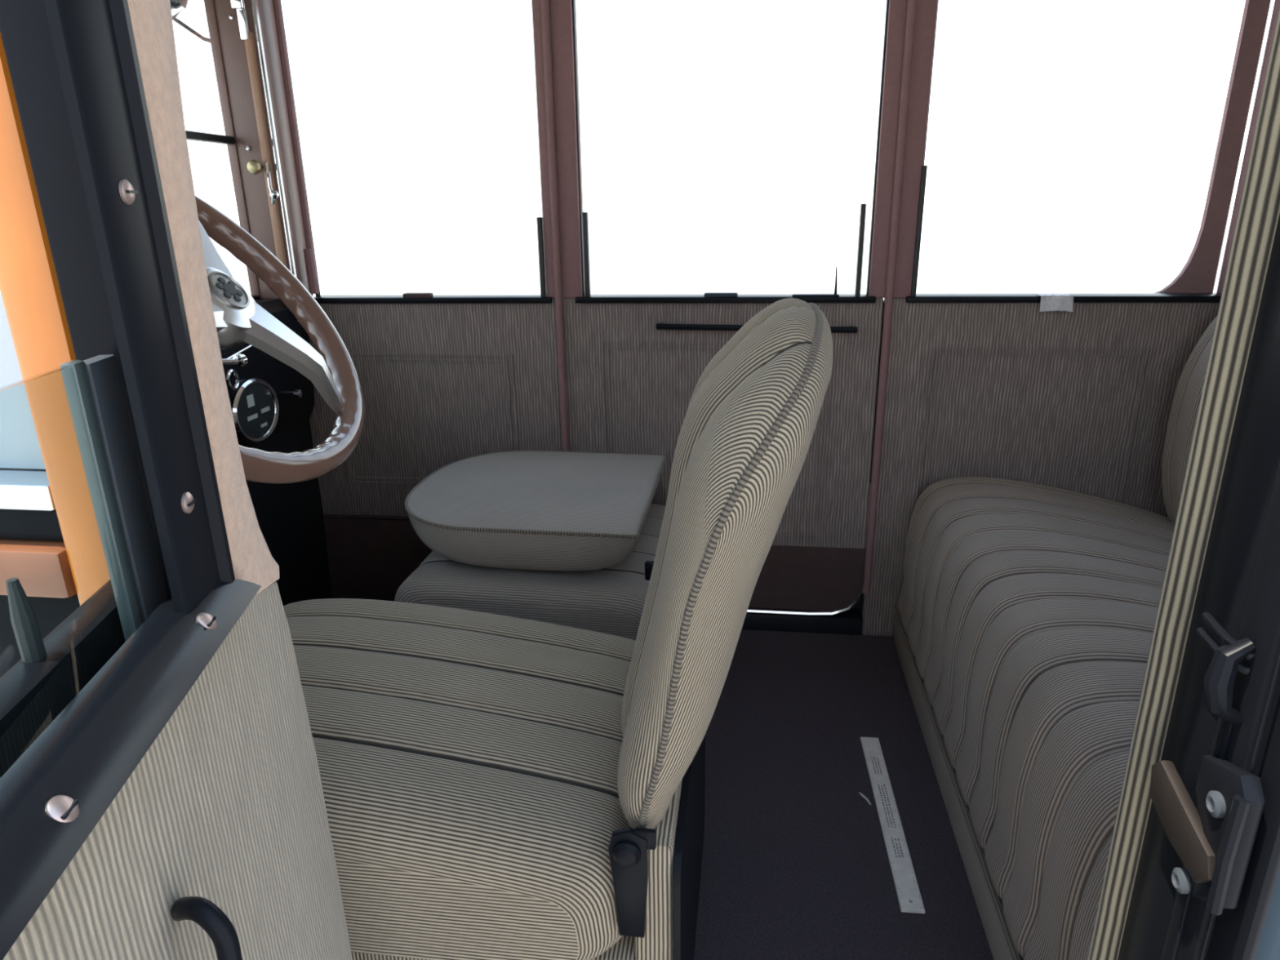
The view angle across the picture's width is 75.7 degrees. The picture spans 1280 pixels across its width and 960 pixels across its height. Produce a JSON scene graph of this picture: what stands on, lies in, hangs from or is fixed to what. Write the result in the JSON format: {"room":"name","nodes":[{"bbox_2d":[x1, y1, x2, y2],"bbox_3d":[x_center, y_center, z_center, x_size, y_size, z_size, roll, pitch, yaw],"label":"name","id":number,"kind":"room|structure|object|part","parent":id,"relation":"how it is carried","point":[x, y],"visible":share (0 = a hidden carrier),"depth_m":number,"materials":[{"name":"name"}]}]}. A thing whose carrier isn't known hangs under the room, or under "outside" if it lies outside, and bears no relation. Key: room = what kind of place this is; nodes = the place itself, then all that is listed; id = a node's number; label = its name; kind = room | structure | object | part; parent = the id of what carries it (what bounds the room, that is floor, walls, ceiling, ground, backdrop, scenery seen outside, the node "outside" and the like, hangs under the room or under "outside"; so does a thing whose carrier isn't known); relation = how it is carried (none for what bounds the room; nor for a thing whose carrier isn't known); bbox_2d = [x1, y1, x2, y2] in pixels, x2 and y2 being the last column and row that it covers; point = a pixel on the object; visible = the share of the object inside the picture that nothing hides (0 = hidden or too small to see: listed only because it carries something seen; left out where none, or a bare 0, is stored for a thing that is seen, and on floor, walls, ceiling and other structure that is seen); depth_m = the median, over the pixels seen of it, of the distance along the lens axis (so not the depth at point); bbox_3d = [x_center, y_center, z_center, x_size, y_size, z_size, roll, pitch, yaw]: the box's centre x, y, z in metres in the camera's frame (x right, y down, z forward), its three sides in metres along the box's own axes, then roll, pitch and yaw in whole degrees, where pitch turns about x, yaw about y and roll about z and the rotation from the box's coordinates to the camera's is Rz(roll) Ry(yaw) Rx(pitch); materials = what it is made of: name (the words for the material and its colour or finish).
{"room":"vehicle interior","nodes":[
{"label":"vehicle interior","id":0,"kind":"room"},
{"bbox_2d":[0,32,1279,959],"bbox_3d":[0.059,0.201,0.490,2.000,1.608,0.088,2,18,7],"label":"wall","id":1,"kind":"structure","parent":0,"point":[51,540],"depth_m":0.47,"materials":[{"name":"orange metal"}]},
{"bbox_3d":[-0.630,-0.274,0.458,0.576,0.547,0.006,2,18,7],"label":"quarter pane","id":2,"kind":"part","parent":1,"relation":"part of","materials":[{"name":"clear glass"}]},
{"bbox_3d":[-0.626,0.042,0.553,0.577,0.032,0.052,2,18,7],"label":"belt rail","id":3,"kind":"part","parent":1,"relation":"part of","materials":[{"name":"red wood"}]},
{"bbox_3d":[-0.611,0.498,0.709,0.630,0.928,0.040,2,18,7],"label":"panel","id":4,"kind":"part","parent":1,"relation":"part of","materials":[{"name":"black ceramic"}]},
{"bbox_2d":[0,0,352,959],"bbox_3d":[-0.190,0.191,0.212,0.094,1.270,0.655,-3,18,-7],"label":"door","id":5,"kind":"structure","parent":1,"relation":"in","point":[162,796],"depth_m":0.35,"materials":[{"name":"beige fabric"}]},
{"bbox_3d":[-0.203,0.139,0.160,0.005,0.242,0.465,-3,18,-7],"label":"drop glass","id":6,"kind":"part","parent":5,"relation":"part of","materials":[{"name":"clear glass"}]},
{"bbox_3d":[-0.175,0.128,0.181,0.030,0.020,0.508,-3,18,-7],"label":"garnish sill","id":7,"kind":"part","parent":5,"relation":"part of","materials":[{"name":"black"}]},
{"bbox_3d":[-0.172,0.463,0.304,0.008,0.696,0.655,-3,18,-7],"label":"trim panel","id":8,"kind":"part","parent":5,"relation":"part of","materials":[{"name":"beige fabric"}]},
{"bbox_3d":[-0.177,0.222,0.337,0.043,0.120,0.024,9,21,28],"label":"pull handle","id":9,"kind":"part","parent":5,"relation":"part of","materials":[{"name":"black plastic"}]},
{"bbox_2d":[1087,5,1279,959],"bbox_3d":[0.313,0.116,0.492,0.019,1.300,0.019,2,18,7],"label":"windlace","id":10,"kind":"structure","parent":1,"relation":"attached to","point":[1259,210],"depth_m":0.45,"materials":[{"name":"beige fabric"}]},
{"bbox_2d":[1117,213,1279,959],"bbox_3d":[0.322,0.140,0.438,0.068,1.350,0.106,2,18,7],"label":"door frame","id":11,"kind":"structure","parent":1,"relation":"attached to","point":[1208,868],"depth_m":0.42,"materials":[{"name":"black metal"}]},
{"bbox_2d":[309,0,1279,636],"bbox_3d":[0.194,-0.276,1.684,2.050,1.460,0.092,2,18,7],"label":"panel","id":12,"kind":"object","parent":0,"point":[1080,400],"depth_m":1.65,"materials":[{"name":"brown fabric"}]},
{"bbox_2d":[213,0,319,315],"bbox_3d":[-0.734,-0.655,1.611,0.114,0.655,0.114,2,18,7],"label":"pillar","id":13,"kind":"structure","parent":12,"relation":"attached to","point":[251,32],"depth_m":1.59,"materials":[{"name":"beige wood"}]},
{"bbox_3d":[-0.732,-0.858,1.508,0.022,0.095,0.020,2,18,7],"label":"latch plate","id":14,"kind":"part","parent":13,"relation":"part of","materials":[{"name":"silver metal"}]},
{"bbox_3d":[-0.739,-0.602,1.585,0.027,0.027,0.031,2,18,7],"label":"knob","id":15,"kind":"part","parent":13,"relation":"part of","materials":[{"name":"gold metal"}]},
{"bbox_3d":[-0.702,-0.640,1.587,0.011,0.560,0.011,9,21,29],"label":"chrome rod","id":16,"kind":"part","parent":13,"relation":"part of","materials":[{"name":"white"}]},
{"bbox_3d":[-0.478,0.195,1.931,0.658,0.232,0.056,2,18,7],"label":"kick panel","id":17,"kind":"part","parent":12,"relation":"part of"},
{"bbox_2d":[280,0,552,303],"bbox_3d":[-0.442,-0.667,1.637,0.528,0.617,0.060,2,18,7],"label":"window","id":18,"kind":"structure","parent":12,"relation":"in","point":[406,298],"depth_m":1.70,"materials":[{"name":"black metal"}]},
{"bbox_3d":[-0.438,-0.380,1.732,0.528,0.012,0.060,2,18,7],"label":"sill","id":19,"kind":"part","parent":18,"relation":"part of","materials":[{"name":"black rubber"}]},
{"bbox_3d":[-0.484,-0.152,1.821,0.658,0.491,0.058,2,18,7],"label":"trim panel","id":20,"kind":"part","parent":12,"relation":"part of","materials":[{"name":"fabric"}]},
{"bbox_2d":[540,0,568,451],"bbox_3d":[-0.165,-0.359,1.675,0.014,1.235,0.015,2,18,7],"label":"trim","id":21,"kind":"structure","parent":12,"relation":"attached to","point":[544,3],"depth_m":1.62,"materials":[{"name":"brown fabric"}]},
{"bbox_2d":[549,0,907,616],"bbox_3d":[0.162,-0.324,1.653,0.645,1.298,0.084,2,18,7],"label":"door","id":22,"kind":"structure","parent":12,"relation":"in","point":[633,371],"depth_m":1.70,"materials":[{"name":"brown fabric"}]},
{"bbox_3d":[0.165,-0.048,1.761,0.636,0.671,0.044,2,18,7],"label":"panel","id":23,"kind":"part","parent":22,"relation":"part of","materials":[{"name":"fabric"}]},
{"bbox_2d":[572,0,888,303],"bbox_3d":[0.161,-0.651,1.558,0.591,0.617,0.060,2,18,7],"label":"window","id":24,"kind":"structure","parent":22,"relation":"attached to","point":[708,297],"depth_m":1.61,"materials":[{"name":"black metal"}]},
{"bbox_3d":[0.165,-0.364,1.653,0.591,0.012,0.060,2,18,7],"label":"sill","id":25,"kind":"part","parent":24,"relation":"part of","materials":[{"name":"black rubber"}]},
{"bbox_3d":[0.172,0.146,1.798,0.639,0.312,0.011,2,18,7],"label":"moulding","id":26,"kind":"part","parent":22,"relation":"part of","materials":[{"name":"silver metal"}]},
{"bbox_2d":[862,0,916,594],"bbox_3d":[0.480,-0.342,1.590,0.014,1.235,0.015,2,18,7],"label":"trim","id":27,"kind":"structure","parent":12,"relation":"attached to","point":[911,8],"depth_m":1.57,"materials":[{"name":"brown fabric"}]},
{"bbox_3d":[0.188,-0.668,1.556,2.050,0.634,0.055,2,18,7],"label":"pillar trim","id":28,"kind":"part","parent":12,"relation":"part of","materials":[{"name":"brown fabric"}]},
{"bbox_3d":[0.849,0.005,1.685,0.727,0.746,0.058,2,18,7],"label":"trim panel","id":29,"kind":"part","parent":12,"relation":"part of","materials":[{"name":"fabric"}]},
{"bbox_2d":[905,0,1221,302],"bbox_3d":[0.802,-0.634,1.473,0.589,0.617,0.060,2,18,7],"label":"window","id":30,"kind":"structure","parent":12,"relation":"in","point":[966,297],"depth_m":1.54,"materials":[{"name":"black metal"}]},
{"bbox_2d":[1035,293,1073,311],"bbox_3d":[0.778,-0.333,1.550,0.060,0.031,0.035,2,18,7],"label":"paper tag","id":31,"kind":"object","parent":30,"relation":"on","point":[1049,302],"visible":1,"depth_m":1.54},
{"bbox_3d":[0.807,-0.346,1.568,0.589,0.012,0.060,2,18,7],"label":"sill","id":32,"kind":"part","parent":30,"relation":"part of","materials":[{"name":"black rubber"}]},
{"bbox_2d":[693,629,993,959],"bbox_3d":[0.121,0.559,1.265,2.040,0.060,1.260,2,18,7],"label":"floor","id":33,"kind":"structure","parent":0,"point":[795,865],"depth_m":1.27,"materials":[{"name":"carpet"}]},
{"bbox_2d":[220,298,332,605],"bbox_3d":[-0.798,0.148,1.289,0.129,0.735,1.200,2,18,7],"label":"dashboard","id":34,"kind":"object","parent":33,"relation":"on","point":[272,403],"visible":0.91,"depth_m":1.71,"materials":[{"name":"black plastic"}]},
{"bbox_3d":[-0.730,-0.239,1.518,0.012,0.027,0.151,2,18,7],"label":"choke lever","id":35,"kind":"part","parent":34,"relation":"part of","materials":[{"name":"silver metal"}]},
{"bbox_3d":[-0.821,-0.077,1.220,0.080,0.265,1.185,2,18,7],"label":"panel","id":36,"kind":"part","parent":34,"relation":"part of","materials":[{"name":"black metal"}]},
{"bbox_2d":[195,195,364,484],"bbox_3d":[-0.488,-0.169,0.914,0.371,0.377,0.369,-14,22,-34],"label":"steering wheel","id":37,"kind":"object","parent":34,"relation":"attached to","point":[239,320],"visible":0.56,"depth_m":0.97,"materials":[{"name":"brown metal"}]},
{"bbox_3d":[-0.699,-0.173,1.651,0.043,0.016,0.016,2,18,7],"label":"switch knob","id":38,"kind":"part","parent":34,"relation":"part of","materials":[{"name":"silver metal"}]},
{"bbox_2d":[394,449,666,639],"bbox_3d":[-0.152,0.218,1.512,0.485,0.442,0.455,2,18,7],"label":"passenger seat","id":39,"kind":"object","parent":33,"relation":"on","point":[571,539],"visible":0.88,"depth_m":1.31,"materials":[{"name":"grey fabric"}]},
{"bbox_3d":[-0.184,0.053,1.474,0.418,0.094,0.424,2,18,7],"label":"backrest","id":40,"kind":"part","parent":39,"relation":"part of","materials":[{"name":"grey fabric"}]},
{"bbox_3d":[-0.184,0.008,1.459,0.418,0.010,0.424,2,18,7],"label":"panel","id":41,"kind":"part","parent":39,"relation":"part of","materials":[{"name":"grey fabric"}]},
{"bbox_2d":[283,297,832,959],"bbox_3d":[-0.202,0.204,0.966,0.786,0.811,0.462,2,18,7],"label":"seat","id":42,"kind":"object","parent":33,"relation":"on","point":[495,787],"visible":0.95,"depth_m":0.79,"materials":[{"name":"grey fabric"}]},
{"bbox_2d":[283,598,635,959],"bbox_3d":[-0.285,0.317,1.016,0.616,0.188,0.453,2,18,7],"label":"cushion","id":43,"kind":"object","parent":42,"relation":"on","point":[477,806],"depth_m":0.84,"materials":[{"name":"grey fabric"}]},
{"bbox_3d":[0.065,0.439,1.004,0.006,0.335,0.430,2,18,7],"label":"kick plate","id":44,"kind":"part","parent":42,"relation":"part of","materials":[{"name":"black metal"}]},
{"bbox_3d":[0.079,0.053,0.873,0.189,0.473,0.432,2,18,7],"label":"backrest","id":45,"kind":"part","parent":42,"relation":"part of","materials":[{"name":"grey fabric"}]},
{"bbox_3d":[0.090,0.056,0.873,0.191,0.466,0.432,2,18,7],"label":"panel","id":46,"kind":"part","parent":42,"relation":"part of","materials":[{"name":"beige fabric"}]},
{"bbox_2d":[858,792,871,804],"bbox_3d":[0.358,0.505,1.308,0.005,0.004,0.030,-9,20,-22],"label":"paper shred","id":47,"kind":"object","parent":33,"relation":"on","point":[860,793],"visible":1,"depth_m":1.31,"materials":[{"name":"grey paper"}]},
{"bbox_2d":[860,737,924,913],"bbox_3d":[0.385,0.516,1.278,0.031,0.004,0.380,1,18,6],"label":"ruler","id":48,"kind":"object","parent":33,"relation":"on","point":[907,889],"visible":1,"depth_m":1.24,"materials":[{"name":"metal"},{"name":"ink"}]},
{"bbox_2d":[892,315,1217,959],"bbox_3d":[0.784,0.155,1.081,0.651,0.802,1.160,2,18,7],"label":"bench","id":49,"kind":"object","parent":33,"relation":"on","point":[1024,617],"visible":0.64,"depth_m":1.12,"materials":[{"name":"grey fabric"}]},
{"bbox_2d":[897,476,1174,959],"bbox_3d":[0.745,0.319,1.141,0.566,0.321,1.160,2,18,7],"label":"cushion","id":50,"kind":"object","parent":49,"relation":"on","point":[1027,611],"depth_m":1.09,"materials":[{"name":"grey fabric"}]},
{"bbox_3d":[1.004,0.029,1.002,0.201,0.520,1.148,2,18,7],"label":"backrest","id":51,"kind":"part","parent":49,"relation":"part of","materials":[{"name":"grey fabric"}]},
{"bbox_3d":[-0.875,-0.126,1.219,0.060,1.420,1.300,2,18,7],"label":"wall","id":52,"kind":"structure","parent":0,"visible":0},
{"bbox_2d":[169,0,210,44],"bbox_3d":[-0.853,-0.884,1.559,0.062,0.116,0.141,7,20,22],"label":"lamp","id":53,"kind":"object","parent":52,"relation":"attached to","point":[179,7],"visible":0.59,"depth_m":1.53,"materials":[{"name":"silver metal"}]},
{"bbox_2d":[185,0,260,299],"bbox_3d":[-0.865,-0.464,1.064,0.018,0.580,1.142,2,18,7],"label":"window","id":54,"kind":"structure","parent":52,"relation":"in","point":[228,139],"depth_m":1.57,"materials":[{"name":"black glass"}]},
{"bbox_3d":[-0.865,-0.464,1.064,0.018,0.580,1.142,2,18,7],"label":"frame","id":55,"kind":"part","parent":54,"relation":"part of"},
{"label":"outside","id":56,"kind":"structure","parent":0,"visible":0},
{"bbox_2d":[209,222,1230,300],"bbox_3d":[0.023,1.415,0.468,120.000,0.060,120.000,2,18,7],"label":"ground","id":57,"kind":"structure","parent":56,"point":[1111,257],"depth_m":23.05,"materials":[{"name":"white"}]}
]}

